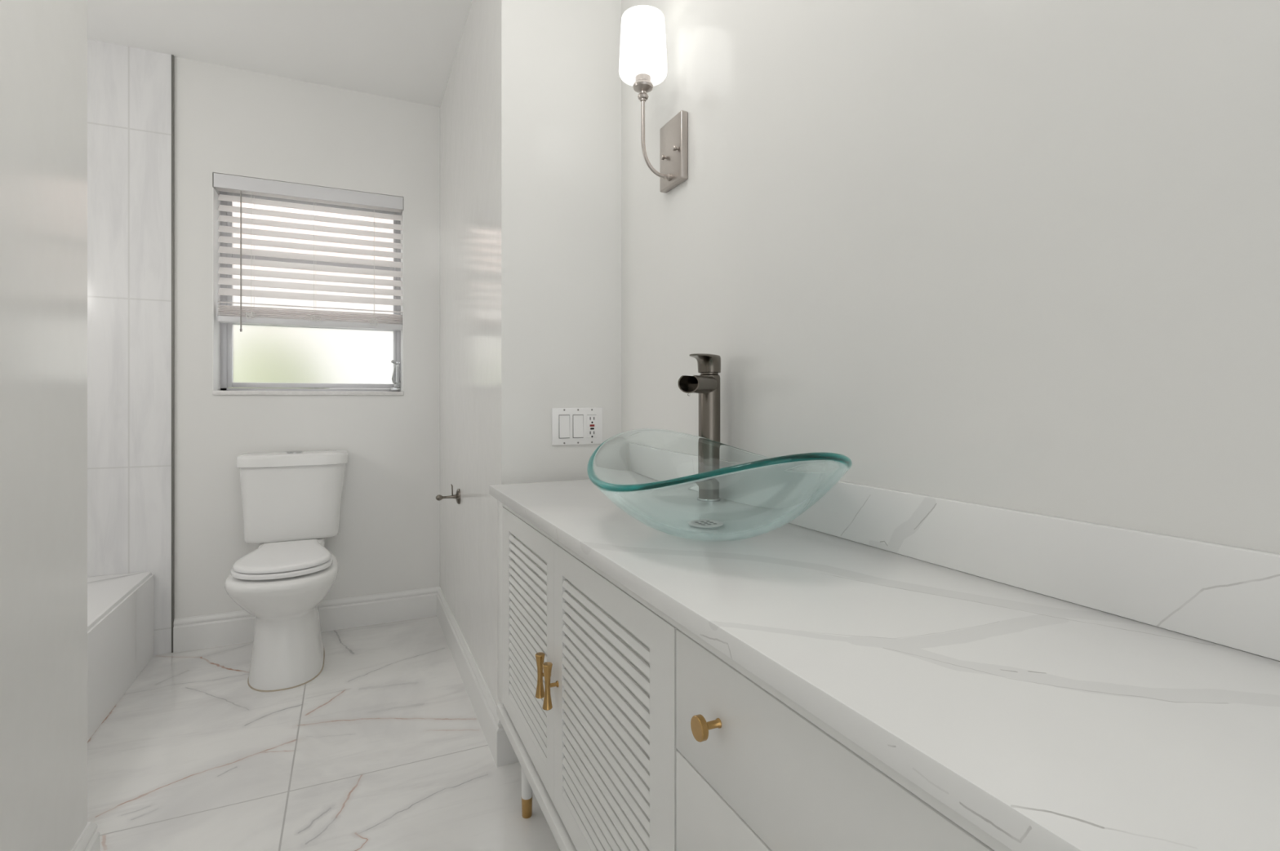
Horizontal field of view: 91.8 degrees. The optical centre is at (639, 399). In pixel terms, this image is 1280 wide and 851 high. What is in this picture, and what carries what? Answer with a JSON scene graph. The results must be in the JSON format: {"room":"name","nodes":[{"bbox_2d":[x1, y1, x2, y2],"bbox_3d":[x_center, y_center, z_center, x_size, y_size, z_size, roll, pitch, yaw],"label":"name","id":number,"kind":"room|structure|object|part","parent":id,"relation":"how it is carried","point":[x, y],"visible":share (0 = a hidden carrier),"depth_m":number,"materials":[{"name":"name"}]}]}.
{"room":"bathroom","nodes":[
{"label":"bathroom","id":0,"kind":"room"},
{"bbox_2d":[0,0,87,850],"bbox_3d":[-0.943,-0.185,-0.402,1.050,2.411,3.268,0,0,-25],"label":"wall","id":1,"kind":"structure","parent":0,"point":[43,43],"depth_m":1.10,"materials":[{"name":"paint"}]},
{"bbox_2d":[70,822,99,850],"bbox_3d":[-0.554,0.954,-0.212,0.216,0.132,3.284,0,0,-25],"label":"baseboard","id":2,"kind":"structure","parent":1,"relation":"attached to","point":[88,840],"depth_m":1.28,"materials":[{"name":"paint"}]},
{"bbox_2d":[87,0,472,107],"bbox_3d":[-0.705,-1.451,0.602,2.570,0.120,4.887,0,0,-25],"label":"ceiling","id":3,"kind":"structure","parent":0,"point":[402,50],"depth_m":2.37,"materials":[{"name":"paint"}]},
{"bbox_2d":[174,57,439,618],"bbox_3d":[-1.693,-0.185,2.721,2.570,2.411,0.210,0,0,-25],"label":"wall","id":4,"kind":"structure","parent":0,"point":[229,121],"depth_m":2.72,"materials":[{"name":"paint"}]},
{"bbox_2d":[87,39,171,655],"bbox_3d":[-2.297,-0.185,2.318,0.895,2.411,0.011,0,0,-25],"label":"wall tile","id":5,"kind":"structure","parent":4,"relation":"attached to","point":[129,89],"depth_m":2.44,"materials":[{"name":"white tile"}]},
{"bbox_2d":[171,54,174,653],"bbox_3d":[-1.888,-0.185,2.508,0.007,2.411,0.013,0,0,-25],"label":"trim","id":6,"kind":"structure","parent":4,"relation":"attached to","point":[172,55],"depth_m":2.50,"materials":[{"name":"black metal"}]},
{"bbox_2d":[173,586,439,653],"bbox_3d":[-1.416,0.954,2.726,1.032,0.132,0.016,0,0,-25],"label":"baseboard","id":7,"kind":"structure","parent":4,"relation":"attached to","point":[208,631],"depth_m":2.75,"materials":[{"name":"paint"}]},
{"bbox_2d":[212,187,403,395],"bbox_3d":[-1.471,-0.481,2.806,0.742,0.923,0.195,0,0,-25],"label":"window","id":8,"kind":"structure","parent":4,"relation":"in","point":[313,361],"depth_m":2.84,"materials":[{"name":"metal"}]},
{"bbox_3d":[-1.471,-0.029,2.806,0.740,0.018,0.195,0,0,-25],"label":"sill","id":9,"kind":"part","parent":8,"relation":"part of","materials":[{"name":"stone"}]},
{"bbox_2d":[213,173,403,332],"bbox_3d":[-1.445,-0.613,2.751,0.735,0.654,0.071,0,0,-25],"label":"window blind","id":10,"kind":"object","parent":8,"relation":"attached to","point":[223,183],"visible":1,"depth_m":2.73,"materials":[{"name":"white plastic"}]},
{"bbox_3d":[-1.661,-0.615,2.660,0.002,0.530,0.054,0,0,-21],"label":"ladder cord","id":11,"kind":"part","parent":10,"relation":"part of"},
{"bbox_3d":[-1.448,-0.910,2.759,0.728,0.050,0.054,0,0,-25],"label":"head rail","id":12,"kind":"part","parent":10,"relation":"part of","materials":[{"name":"white plastic"}]},
{"bbox_3d":[-1.444,-0.339,2.761,0.722,0.025,0.052,0,0,-25],"label":"rail","id":13,"kind":"part","parent":10,"relation":"part of","materials":[{"name":"white plastic"}]},
{"bbox_3d":[-1.501,-0.765,2.874,0.690,0.290,0.034,0,0,-25],"label":"sash","id":14,"kind":"part","parent":8,"relation":"part of","materials":[{"name":"metal"}]},
{"bbox_3d":[-1.501,-0.483,2.874,0.690,0.274,0.034,0,0,-25],"label":"sash","id":15,"kind":"part","parent":8,"relation":"part of","materials":[{"name":"metal"}]},
{"bbox_3d":[-1.501,-0.201,2.874,0.690,0.293,0.034,0,0,-25],"label":"sash","id":16,"kind":"part","parent":8,"relation":"part of","materials":[{"name":"glass"}]},
{"bbox_3d":[-1.497,-0.768,2.875,0.658,0.253,0.004,0,0,-25],"label":"pane","id":17,"kind":"part","parent":8,"relation":"part of","materials":[{"name":"clear glass"}]},
{"bbox_3d":[-1.497,-0.486,2.875,0.658,0.237,0.004,0,0,-25],"label":"pane","id":18,"kind":"part","parent":8,"relation":"part of","materials":[{"name":"clear glass"}]},
{"bbox_3d":[-1.497,-0.204,2.875,0.658,0.256,0.004,0,0,-25],"label":"pane","id":19,"kind":"part","parent":8,"relation":"part of","materials":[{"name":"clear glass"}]},
{"bbox_3d":[-1.169,-0.132,2.974,0.028,0.114,0.056,0,0,9],"label":"crank handle","id":20,"kind":"part","parent":8,"relation":"part of","materials":[{"name":"silver metal"}]},
{"bbox_2d":[87,616,560,850],"bbox_3d":[-0.705,1.080,0.602,2.570,0.120,4.887,0,0,-25],"label":"floor","id":21,"kind":"structure","parent":0,"point":[387,748],"depth_m":1.76,"materials":[{"name":"stone"}]},
{"bbox_2d":[87,571,154,741],"bbox_3d":[-2.023,0.852,1.670,0.834,0.337,1.392,0,0,-25],"label":"bathtub","id":22,"kind":"object","parent":21,"relation":"on","point":[121,606],"visible":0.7,"depth_m":2.13,"materials":[{"name":"ceramic"}]},
{"bbox_2d":[87,571,151,631],"bbox_3d":[-2.026,0.852,1.669,0.827,0.337,1.392,0,0,-25],"label":"tub","id":23,"kind":"object","parent":22,"relation":"in","point":[121,602],"depth_m":2.23,"materials":[{"name":"plastic"}]},
{"bbox_2d":[224,449,348,692],"bbox_3d":[-1.339,0.617,2.374,0.406,0.806,0.697,0,0,-25],"label":"toilet","id":24,"kind":"object","parent":21,"relation":"on","point":[291,500],"visible":1,"depth_m":2.28,"materials":[{"name":"ceramic"}]},
{"bbox_3d":[-1.304,0.593,2.284,0.316,0.017,0.458,0,0,-25],"label":"seat","id":25,"kind":"part","parent":24,"relation":"part of","materials":[{"name":"plastic"}]},
{"bbox_3d":[-1.304,0.572,2.284,0.304,0.018,0.446,0,0,-25],"label":"lid","id":26,"kind":"part","parent":24,"relation":"part of","materials":[{"name":"plastic"}]},
{"bbox_3d":[-1.440,0.244,2.590,0.406,0.048,0.221,0,0,-25],"label":"tank lid","id":27,"kind":"part","parent":24,"relation":"part of","materials":[{"name":"ceramic"}]},
{"bbox_3d":[-1.442,0.421,2.593,0.386,0.309,0.202,0,0,-25],"label":"tank","id":28,"kind":"part","parent":24,"relation":"part of","materials":[{"name":"ceramic"}]},
{"bbox_2d":[496,499,1013,850],"bbox_3d":[0.203,0.637,0.812,0.416,0.765,1.980,0,0,-25],"label":"vanity cabinet","id":29,"kind":"object","parent":21,"relation":"on","point":[628,730],"visible":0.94,"depth_m":0.78,"materials":[{"name":"paint"}]},
{"bbox_3d":[-0.277,0.890,1.522,0.030,0.168,0.030,0,0,-25],"label":"leg","id":30,"kind":"part","parent":29,"relation":"part of","materials":[{"name":"paint"}]},
{"bbox_3d":[-0.242,0.520,1.367,0.019,0.402,0.324,0,0,-25],"label":"louver panel","id":31,"kind":"part","parent":29,"relation":"part of","materials":[{"name":"paint"}]},
{"bbox_3d":[-0.247,0.519,1.377,0.020,0.495,0.443,0,0,-25],"label":"door","id":32,"kind":"part","parent":29,"relation":"part of","materials":[{"name":"paint"}]},
{"bbox_3d":[0.059,0.793,0.723,0.040,0.027,1.940,0,0,-25],"label":"rail","id":33,"kind":"part","parent":29,"relation":"part of","materials":[{"name":"paint"}]},
{"bbox_3d":[-0.186,0.527,1.190,0.030,0.083,0.019,0,0,-25],"label":"handle","id":34,"kind":"part","parent":29,"relation":"part of","materials":[{"name":"gold metal"}]},
{"bbox_3d":[-0.165,0.527,1.145,0.030,0.083,0.019,0,0,-25],"label":"handle","id":35,"kind":"part","parent":29,"relation":"part of","materials":[{"name":"gold metal"}]},
{"bbox_3d":[-0.056,0.520,0.967,0.019,0.402,0.364,0,0,-25],"label":"louver panel","id":36,"kind":"part","parent":29,"relation":"part of","materials":[{"name":"paint"}]},
{"bbox_3d":[-0.051,0.519,0.959,0.020,0.495,0.479,0,0,-25],"label":"door","id":37,"kind":"part","parent":29,"relation":"part of","materials":[{"name":"paint"}]},
{"bbox_3d":[0.071,0.338,0.642,0.029,0.025,0.025,0,0,-25],"label":"knob","id":38,"kind":"part","parent":29,"relation":"part of","materials":[{"name":"gold metal"}]},
{"bbox_3d":[0.256,0.502,0.300,0.020,0.175,0.968,0,0,-25],"label":"drawer","id":39,"kind":"part","parent":29,"relation":"part of","materials":[{"name":"paint"}]},
{"bbox_3d":[0.256,0.342,0.300,0.020,0.141,0.968,0,0,-25],"label":"drawer","id":40,"kind":"part","parent":29,"relation":"part of","materials":[{"name":"paint"}]},
{"bbox_2d":[488,480,1279,850],"bbox_3d":[0.209,0.241,0.837,0.413,0.025,2.020,0,0,-25],"label":"countertop","id":41,"kind":"structure","parent":29,"relation":"on","point":[1046,723],"depth_m":0.51,"materials":[{"name":"stone"}]},
{"bbox_2d":[677,353,720,442],"bbox_3d":[0.131,0.066,1.305,0.055,0.326,0.128,0,0,31],"label":"faucet","id":42,"kind":"object","parent":41,"relation":"on","point":[707,384],"visible":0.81,"depth_m":1.31,"materials":[{"name":"silver metal"}]},
{"bbox_3d":[0.124,-0.031,1.293,0.048,0.036,0.100,0,0,31],"label":"spout","id":43,"kind":"part","parent":42,"relation":"part of","materials":[{"name":"silver metal"}]},
{"bbox_3d":[0.136,-0.077,1.312,0.047,0.040,0.103,0,0,30],"label":"handle","id":44,"kind":"part","parent":42,"relation":"part of","materials":[{"name":"silver metal"}]},
{"bbox_2d":[586,428,852,542],"bbox_3d":[0.112,0.145,1.057,0.384,0.166,0.571,0,0,-21],"label":"vessel sink","id":45,"kind":"object","parent":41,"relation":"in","point":[678,484],"visible":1,"depth_m":0.89,"materials":[{"name":"clear glass"}]},
{"bbox_2d":[440,0,621,705],"bbox_3d":[-0.437,-0.185,2.456,0.516,2.411,1.333,0,0,-25],"label":"wall partition","id":46,"kind":"structure","parent":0,"point":[531,105],"depth_m":1.85,"materials":[{"name":"paint"}]},
{"bbox_2d":[435,484,460,504],"bbox_3d":[-0.744,0.367,2.400,0.088,0.080,0.060,0,0,-25],"label":"toilet paper holder","id":47,"kind":"object","parent":46,"relation":"attached to","point":[457,496],"visible":1,"depth_m":2.40,"materials":[{"name":"silver metal"}]},
{"bbox_3d":[-0.748,0.377,2.399,0.080,0.024,0.024,0,0,-25],"label":"arm","id":48,"kind":"part","parent":47,"relation":"part of","materials":[{"name":"silver metal"}]},
{"bbox_2d":[436,587,519,767],"bbox_3d":[-0.505,0.954,2.406,0.382,0.132,1.333,0,0,-25],"label":"baseboard","id":49,"kind":"structure","parent":46,"relation":"attached to","point":[483,704],"depth_m":2.01,"materials":[{"name":"paint"}]},
{"bbox_2d":[551,408,602,445],"bbox_3d":[-0.184,0.079,1.833,0.158,0.109,0.010,0,0,-25],"label":"switch plate","id":50,"kind":"object","parent":46,"relation":"attached to","point":[570,426],"visible":0.98,"depth_m":1.83,"materials":[{"name":"plastic"}]},
{"bbox_2d":[559,415,569,438],"bbox_3d":[-0.220,0.079,1.812,0.030,0.065,0.003,0,0,-25],"label":"rocker switch","id":51,"kind":"object","parent":50,"relation":"attached to","point":[564,420],"depth_m":1.81,"materials":[{"name":"plastic"}]},
{"bbox_3d":[-0.183,0.079,1.833,0.033,0.069,0.002,0,0,-25],"label":"switch frame","id":52,"kind":"part","parent":50,"relation":"part of","materials":[{"name":"plastic"}]},
{"bbox_2d":[573,415,583,437],"bbox_3d":[-0.182,0.079,1.830,0.030,0.065,0.003,0,0,-25],"label":"rocker switch","id":53,"kind":"object","parent":50,"relation":"attached to","point":[578,420],"depth_m":1.83,"materials":[{"name":"plastic"}]},
{"bbox_2d":[586,414,597,437],"bbox_3d":[-0.143,0.079,1.850,0.033,0.069,0.003,0,0,-25],"label":"outlet","id":54,"kind":"object","parent":50,"relation":"attached to","point":[592,420],"depth_m":1.85,"materials":[{"name":"white plastic"}]},
{"bbox_2d":[621,0,1279,554],"bbox_3d":[0.717,-0.185,0.414,0.150,2.411,3.344,0,0,-25],"label":"wall","id":55,"kind":"structure","parent":0,"point":[1024,255],"depth_m":0.81,"materials":[{"name":"paint"}]},
{"bbox_2d":[618,4,688,193],"bbox_3d":[0.024,-0.742,1.541,0.155,0.402,0.120,0,0,-25],"label":"wall sconce","id":56,"kind":"object","parent":55,"relation":"attached to","point":[642,64],"visible":1,"depth_m":1.51,"materials":[{"name":"white glass"}]},
{"bbox_3d":[0.008,-0.870,1.534,0.120,0.146,0.120,0,0,-25],"label":"lamp shade","id":57,"kind":"part","parent":56,"relation":"part of","materials":[{"name":"white glass"}]},
{"bbox_3d":[0.040,-0.648,1.549,0.082,0.193,0.017,0,0,-25],"label":"arm","id":58,"kind":"part","parent":56,"relation":"part of","materials":[{"name":"silver metal"}]},
{"bbox_3d":[0.060,-0.618,1.583,0.014,0.013,0.013,0,0,-25],"label":"screw knob","id":59,"kind":"part","parent":56,"relation":"part of","materials":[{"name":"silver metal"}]},
{"bbox_3d":[0.085,-0.624,1.570,0.020,0.167,0.118,0,0,-25],"label":"plate","id":60,"kind":"part","parent":56,"relation":"part of","materials":[{"name":"silver metal"}]},
{"bbox_3d":[0.087,-0.618,1.526,0.014,0.013,0.013,0,0,-25],"label":"screw knob","id":61,"kind":"part","parent":56,"relation":"part of","materials":[{"name":"silver metal"}]},
{"bbox_2d":[788,480,1279,661],"bbox_3d":[0.390,0.183,0.921,0.014,0.092,2.020,0,0,-25],"label":"backsplash","id":62,"kind":"structure","parent":55,"relation":"attached to","point":[1228,596],"depth_m":0.68,"materials":[{"name":"stone"}]},
{"label":"outside","id":63,"kind":"structure","parent":0,"visible":0},
{"bbox_3d":[-3.671,1.220,7.875,18.000,0.100,10.623,0,0,-25],"label":"ground","id":64,"kind":"structure","parent":63,"visible":0},
{"bbox_2d":[245,387,297,388],"bbox_3d":[-2.527,0.338,4.174,0.943,1.789,0.906,0,0,-25],"label":"shrub","id":65,"kind":"object","parent":64,"relation":"on","point":[246,388],"visible":0.02,"depth_m":3.97,"materials":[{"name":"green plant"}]},
{"bbox_2d":[365,388,390,389],"bbox_3d":[-3.575,-1.105,9.918,7.900,4.550,3.800,0,0,-25],"label":"house","id":66,"kind":"structure","parent":64,"relation":"on","point":[366,388],"depth_m":8.30,"materials":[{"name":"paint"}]}
]}

